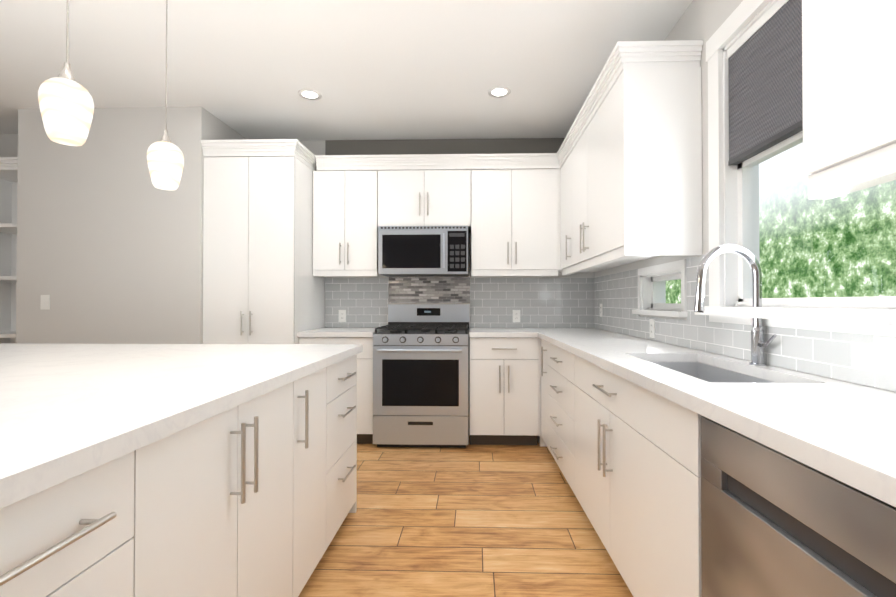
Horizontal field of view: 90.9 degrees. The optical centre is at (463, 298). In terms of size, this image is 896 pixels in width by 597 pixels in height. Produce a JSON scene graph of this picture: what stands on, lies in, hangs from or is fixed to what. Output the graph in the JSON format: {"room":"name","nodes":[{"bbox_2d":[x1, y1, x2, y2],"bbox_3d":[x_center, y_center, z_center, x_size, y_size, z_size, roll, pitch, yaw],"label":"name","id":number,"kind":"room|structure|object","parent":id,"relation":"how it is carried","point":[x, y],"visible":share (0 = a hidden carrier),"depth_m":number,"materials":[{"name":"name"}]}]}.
{"room":"kitchen","nodes":[
{"label":"kitchen","id":0,"kind":"room"},
{"bbox_2d":[0,134,17,156],"bbox_3d":[-4.558,-0.154,4.255,2.020,2.720,0.390,0,-1,2],"label":"wall","id":1,"kind":"structure","parent":0,"point":[8,145],"depth_m":4.06,"materials":[{"name":"grey paint"}]},
{"bbox_2d":[0,0,692,140],"bbox_3d":[-2.196,-1.598,0.477,6.950,0.100,8.340,0,-1,2],"label":"ceiling","id":2,"kind":"structure","parent":0,"point":[390,69],"depth_m":2.81,"materials":[{"name":"white paint"}]},
{"bbox_2d":[38,0,93,145],"bbox_3d":[-1.279,-1.021,1.428,0.135,1.032,0.135,0,-1,2],"label":"pendant light","id":3,"kind":"object","parent":2,"relation":"hanging from","point":[66,103],"visible":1,"depth_m":1.39,"materials":[{"name":"white glass"}]},
{"bbox_2d":[147,0,183,190],"bbox_3d":[-1.387,-1.023,2.061,0.145,1.018,0.145,0,-1,2],"label":"pendant light","id":4,"kind":"object","parent":2,"relation":"hanging from","point":[165,159],"visible":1,"depth_m":2.02,"materials":[{"name":"white glass"}]},
{"bbox_2d":[298,89,321,99],"bbox_3d":[-1.143,-1.520,3.289,0.170,0.004,0.170,0,-1,2],"label":"recessed light","id":5,"kind":"object","parent":2,"relation":"in","point":[309,94],"visible":1,"depth_m":3.29,"materials":[{"name":"white paint"}]},
{"bbox_2d":[488,86,510,97],"bbox_3d":[0.266,-1.520,3.251,0.170,0.004,0.170,0,-1,2],"label":"recessed light","id":6,"kind":"object","parent":2,"relation":"in","point":[499,92],"visible":1,"depth_m":3.25,"materials":[{"name":"white paint"}]},
{"bbox_2d":[325,138,564,154],"bbox_3d":[-0.044,-1.354,4.186,2.549,0.320,0.004,0,-1,2],"label":"wall","id":7,"kind":"structure","parent":0,"point":[445,146],"depth_m":4.19,"materials":[{"name":"grey paint"}]},
{"bbox_2d":[300,140,593,331],"bbox_3d":[-0.334,-0.154,4.260,3.435,2.720,0.150,0,-1,2],"label":"wall","id":8,"kind":"structure","parent":0,"point":[316,147],"depth_m":4.18,"materials":[{"name":"grey paint"}]},
{"bbox_2d":[313,164,378,275],"bbox_3d":[-1.033,-0.703,4.037,0.572,0.914,0.337,0,-1,2],"label":"upper cabinet","id":9,"kind":"object","parent":8,"relation":"attached to","point":[345,230],"depth_m":3.87,"materials":[{"name":"white paint"}]},
{"bbox_2d":[377,164,472,230],"bbox_3d":[-0.337,-0.894,4.020,0.818,0.532,0.337,0,-1,2],"label":"upper cabinet","id":10,"kind":"object","parent":8,"relation":"attached to","point":[407,194],"depth_m":3.85,"materials":[{"name":"white paint"}]},
{"bbox_2d":[378,226,468,276],"bbox_3d":[-0.340,-0.415,3.961,0.772,0.414,0.445,0,-1,2],"label":"microwave","id":11,"kind":"object","parent":10,"relation":"attached to","point":[423,251],"visible":1,"depth_m":3.78,"materials":[{"name":"grey metal"}]},
{"bbox_2d":[325,277,593,327],"bbox_3d":[-0.047,0.035,4.171,2.539,0.478,0.008,0,-1,2],"label":"wall tiles","id":12,"kind":"structure","parent":8,"relation":"attached to","point":[538,302],"depth_m":4.16,"materials":[{"name":"tile"}]},
{"bbox_2d":[339,310,345,321],"bbox_3d":[-1.148,0.166,4.192,0.072,0.116,0.007,0,-1,2],"label":"electrical outlet plate","id":13,"kind":"object","parent":12,"relation":"attached to","point":[342,315],"visible":1,"depth_m":4.19,"materials":[{"name":"white plastic"}]},
{"bbox_2d":[513,310,519,321],"bbox_3d":[0.501,0.165,4.147,0.072,0.116,0.007,0,-1,2],"label":"electrical outlet plate","id":14,"kind":"object","parent":12,"relation":"attached to","point":[516,315],"visible":1,"depth_m":4.15,"materials":[{"name":"white plastic"}]},
{"bbox_2d":[469,164,560,275],"bbox_3d":[0.451,-0.703,3.996,0.751,0.914,0.337,0,-1,2],"label":"upper cabinet","id":15,"kind":"object","parent":8,"relation":"attached to","point":[515,232],"depth_m":3.83,"materials":[{"name":"white paint"}]},
{"bbox_2d":[553,272,577,275],"bbox_3d":[1.025,-0.703,3.983,0.398,0.914,0.333,0,-1,2],"label":"upper cabinet","id":16,"kind":"object","parent":8,"relation":"attached to","point":[554,273],"depth_m":3.73,"materials":[{"name":"white paint"}]},
{"bbox_2d":[298,435,632,596],"bbox_3d":[-2.196,1.222,0.452,6.950,0.100,8.340,0,-1,2],"label":"floor","id":17,"kind":"structure","parent":0,"point":[469,520],"depth_m":2.23,"materials":[{"name":"brown wood"}]},
{"bbox_2d":[0,157,17,342],"bbox_3d":[-4.164,0.020,3.839,1.200,2.365,0.412,0,-1,2],"label":"shelf unit","id":18,"kind":"object","parent":17,"relation":"on","point":[8,219],"visible":0.06,"depth_m":3.98,"materials":[{"name":"white paint"}]},
{"bbox_2d":[16,107,245,343],"bbox_3d":[-2.808,-0.156,3.952,1.495,2.720,0.900,0,-1,2],"label":"wall block","id":19,"kind":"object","parent":17,"relation":"on","point":[109,243],"visible":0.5,"depth_m":3.51,"materials":[{"name":"grey paint"}]},
{"bbox_2d":[40,295,49,309],"bbox_3d":[-3.328,0.029,3.511,0.072,0.116,0.006,0,-1,2],"label":"switch plate","id":20,"kind":"object","parent":19,"relation":"attached to","point":[45,302],"visible":1,"depth_m":3.51,"materials":[{"name":"white plastic"}]},
{"bbox_2d":[0,343,362,596],"bbox_3d":[-1.974,0.709,0.698,2.740,0.930,3.675,0,-1,2],"label":"kitchen island","id":21,"kind":"object","parent":17,"relation":"on","point":[178,470],"visible":1,"depth_m":1.13,"materials":[{"name":"white paint"}]},
{"bbox_2d":[203,151,324,343],"bbox_3d":[-1.695,0.021,3.856,0.730,2.364,0.722,0,-1,2],"label":"tall cabinet","id":22,"kind":"object","parent":17,"relation":"on","point":[260,286],"depth_m":3.50,"materials":[{"name":"white paint"}]},
{"bbox_2d":[301,339,373,443],"bbox_3d":[-1.020,0.758,3.879,0.610,0.890,0.627,0,-1,2],"label":"base cabinet","id":23,"kind":"object","parent":17,"relation":"on","point":[365,358],"depth_m":3.56,"materials":[{"name":"white paint"}]},
{"bbox_2d":[297,327,387,338],"bbox_3d":[-1.020,0.293,3.868,0.610,0.040,0.658,0,-1,2],"label":"countertop","id":24,"kind":"structure","parent":23,"relation":"on","point":[318,332],"depth_m":3.57,"materials":[{"name":"white stone"}]},
{"bbox_2d":[373,304,468,447],"bbox_3d":[-0.331,0.627,3.802,0.761,1.150,0.728,0,-1,2],"label":"range","id":25,"kind":"object","parent":17,"relation":"on","point":[420,375],"visible":1,"depth_m":3.50,"materials":[{"name":"grey metal"}]},
{"bbox_2d":[469,339,540,446],"bbox_3d":[0.345,0.758,3.841,0.572,0.890,0.627,0,-1,2],"label":"base cabinet","id":26,"kind":"object","parent":17,"relation":"on","point":[505,374],"depth_m":3.53,"materials":[{"name":"white paint"}]},
{"bbox_2d":[469,328,536,338],"bbox_3d":[0.329,0.292,3.832,0.542,0.040,0.658,0,-1,2],"label":"countertop","id":27,"kind":"structure","parent":26,"relation":"on","point":[475,333],"depth_m":3.53,"materials":[{"name":"white stone"}]},
{"bbox_2d":[533,328,895,506],"bbox_3d":[0.847,0.271,1.477,0.618,0.040,5.338,0,-1,2],"label":"countertop","id":28,"kind":"structure","parent":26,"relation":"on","point":[846,432],"depth_m":1.03,"materials":[{"name":"white stone"}]},
{"bbox_2d":[694,244,776,365],"bbox_3d":[1.016,0.022,1.648,0.265,0.460,0.131,0,-1,2],"label":"faucet","id":29,"kind":"object","parent":28,"relation":"on","point":[758,344],"depth_m":1.67,"materials":[{"name":"silver metal"}]},
{"bbox_2d":[541,339,544,446],"bbox_3d":[0.908,0.753,3.359,0.587,0.890,0.295,0,-1,2],"label":"base cabinet","id":30,"kind":"object","parent":17,"relation":"on","point":[542,340],"depth_m":3.40,"materials":[{"name":"white paint"}]},
{"bbox_2d":[545,343,680,490],"bbox_3d":[0.894,0.748,2.823,0.587,0.890,0.778,0,-1,2],"label":"base cabinet","id":31,"kind":"object","parent":17,"relation":"on","point":[563,374],"depth_m":2.66,"materials":[{"name":"white paint"}]},
{"bbox_2d":[573,391,696,538],"bbox_3d":[0.888,0.857,2.143,0.561,0.660,0.605,0,-1,2],"label":"base cabinet","id":32,"kind":"object","parent":17,"relation":"on","point":[589,407],"depth_m":2.03,"materials":[{"name":"white paint"}]},
{"bbox_2d":[601,419,701,596],"bbox_3d":[0.870,0.851,1.489,0.561,0.660,0.703,0,-1,2],"label":"base cabinet","id":33,"kind":"object","parent":17,"relation":"on","point":[609,419],"depth_m":1.42,"materials":[{"name":"white paint"}]},
{"bbox_2d":[701,416,895,596],"bbox_3d":[0.851,0.722,0.807,0.502,0.866,0.652,0,-1,2],"label":"dishwasher","id":34,"kind":"object","parent":17,"relation":"on","point":[774,523],"visible":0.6,"depth_m":0.84,"materials":[{"name":"grey metal"}]},
{"bbox_2d":[594,0,894,391],"bbox_3d":[1.198,-0.191,0.172,0.150,2.720,7.940,0,-1,2],"label":"wall","id":35,"kind":"structure","parent":0,"point":[704,20],"depth_m":2.16,"materials":[{"name":"grey paint"}]},
{"bbox_2d":[557,148,608,271],"bbox_3d":[1.024,-0.707,3.585,0.378,0.914,0.446,0,-1,2],"label":"upper cabinet","id":36,"kind":"object","parent":35,"relation":"attached to","point":[563,164],"depth_m":3.66,"materials":[{"name":"white paint"}]},
{"bbox_2d":[569,120,640,267],"bbox_3d":[1.012,-0.711,3.132,0.378,0.914,0.460,0,-1,2],"label":"upper cabinet","id":37,"kind":"object","parent":35,"relation":"attached to","point":[577,145],"depth_m":3.18,"materials":[{"name":"white paint"}]},
{"bbox_2d":[585,56,701,263],"bbox_3d":[0.996,-0.716,2.539,0.378,0.914,0.728,0,-1,2],"label":"upper cabinet","id":38,"kind":"object","parent":35,"relation":"attached to","point":[615,180],"depth_m":2.18,"materials":[{"name":"white paint"}]},
{"bbox_2d":[632,259,687,316],"bbox_3d":[1.240,-0.051,2.655,0.200,0.305,0.700,0,-1,2],"label":"window","id":39,"kind":"structure","parent":35,"relation":"in","point":[652,280],"depth_m":2.75,"materials":[{"name":"white paint"}]},
{"bbox_2d":[594,255,895,391],"bbox_3d":[1.151,0.015,1.367,0.008,0.466,5.531,0,-1,2],"label":"wall tiles","id":40,"kind":"structure","parent":35,"relation":"attached to","point":[865,359],"depth_m":1.82,"materials":[{"name":"grey tile"}]},
{"bbox_2d":[600,304,602,316],"bbox_3d":[1.212,0.103,3.880,0.007,0.116,0.072,0,-1,2],"label":"electrical outlet plate","id":41,"kind":"object","parent":40,"relation":"attached to","point":[601,310],"visible":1,"depth_m":3.86,"materials":[{"name":"white plastic"}]},
{"bbox_2d":[650,319,654,337],"bbox_3d":[1.182,0.188,2.760,0.007,0.116,0.072,0,-1,2],"label":"electrical outlet plate","id":42,"kind":"object","parent":40,"relation":"attached to","point":[652,328],"visible":1,"depth_m":2.75,"materials":[{"name":"white plastic"}]},
{"bbox_2d":[695,0,895,336],"bbox_3d":[1.199,-0.557,1.608,0.225,1.322,0.985,0,-1,2],"label":"window","id":43,"kind":"structure","parent":35,"relation":"in","point":[735,221],"depth_m":1.94,"materials":[{"name":"white paint"}]},
{"bbox_2d":[727,0,802,164],"bbox_3d":[1.192,-0.857,1.575,0.038,0.517,0.800,0,-1,2],"label":"window shade","id":44,"kind":"object","parent":43,"relation":"attached to","point":[764,54],"visible":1,"depth_m":1.72,"materials":[{"name":"grey fabric"}]},
{"bbox_2d":[802,0,895,183],"bbox_3d":[0.944,-0.734,0.654,0.377,0.914,0.680,0,-1,2],"label":"upper cabinet","id":45,"kind":"object","parent":35,"relation":"attached to","point":[849,88],"depth_m":0.87,"materials":[{"name":"white paint"}]},
{"label":"outside","id":46,"kind":"structure","parent":0,"visible":0},
{"bbox_2d":[666,143,895,302],"bbox_3d":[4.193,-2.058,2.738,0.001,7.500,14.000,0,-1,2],"label":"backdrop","id":47,"kind":"structure","parent":46,"point":[838,239],"depth_m":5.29,"materials":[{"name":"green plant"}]}
]}

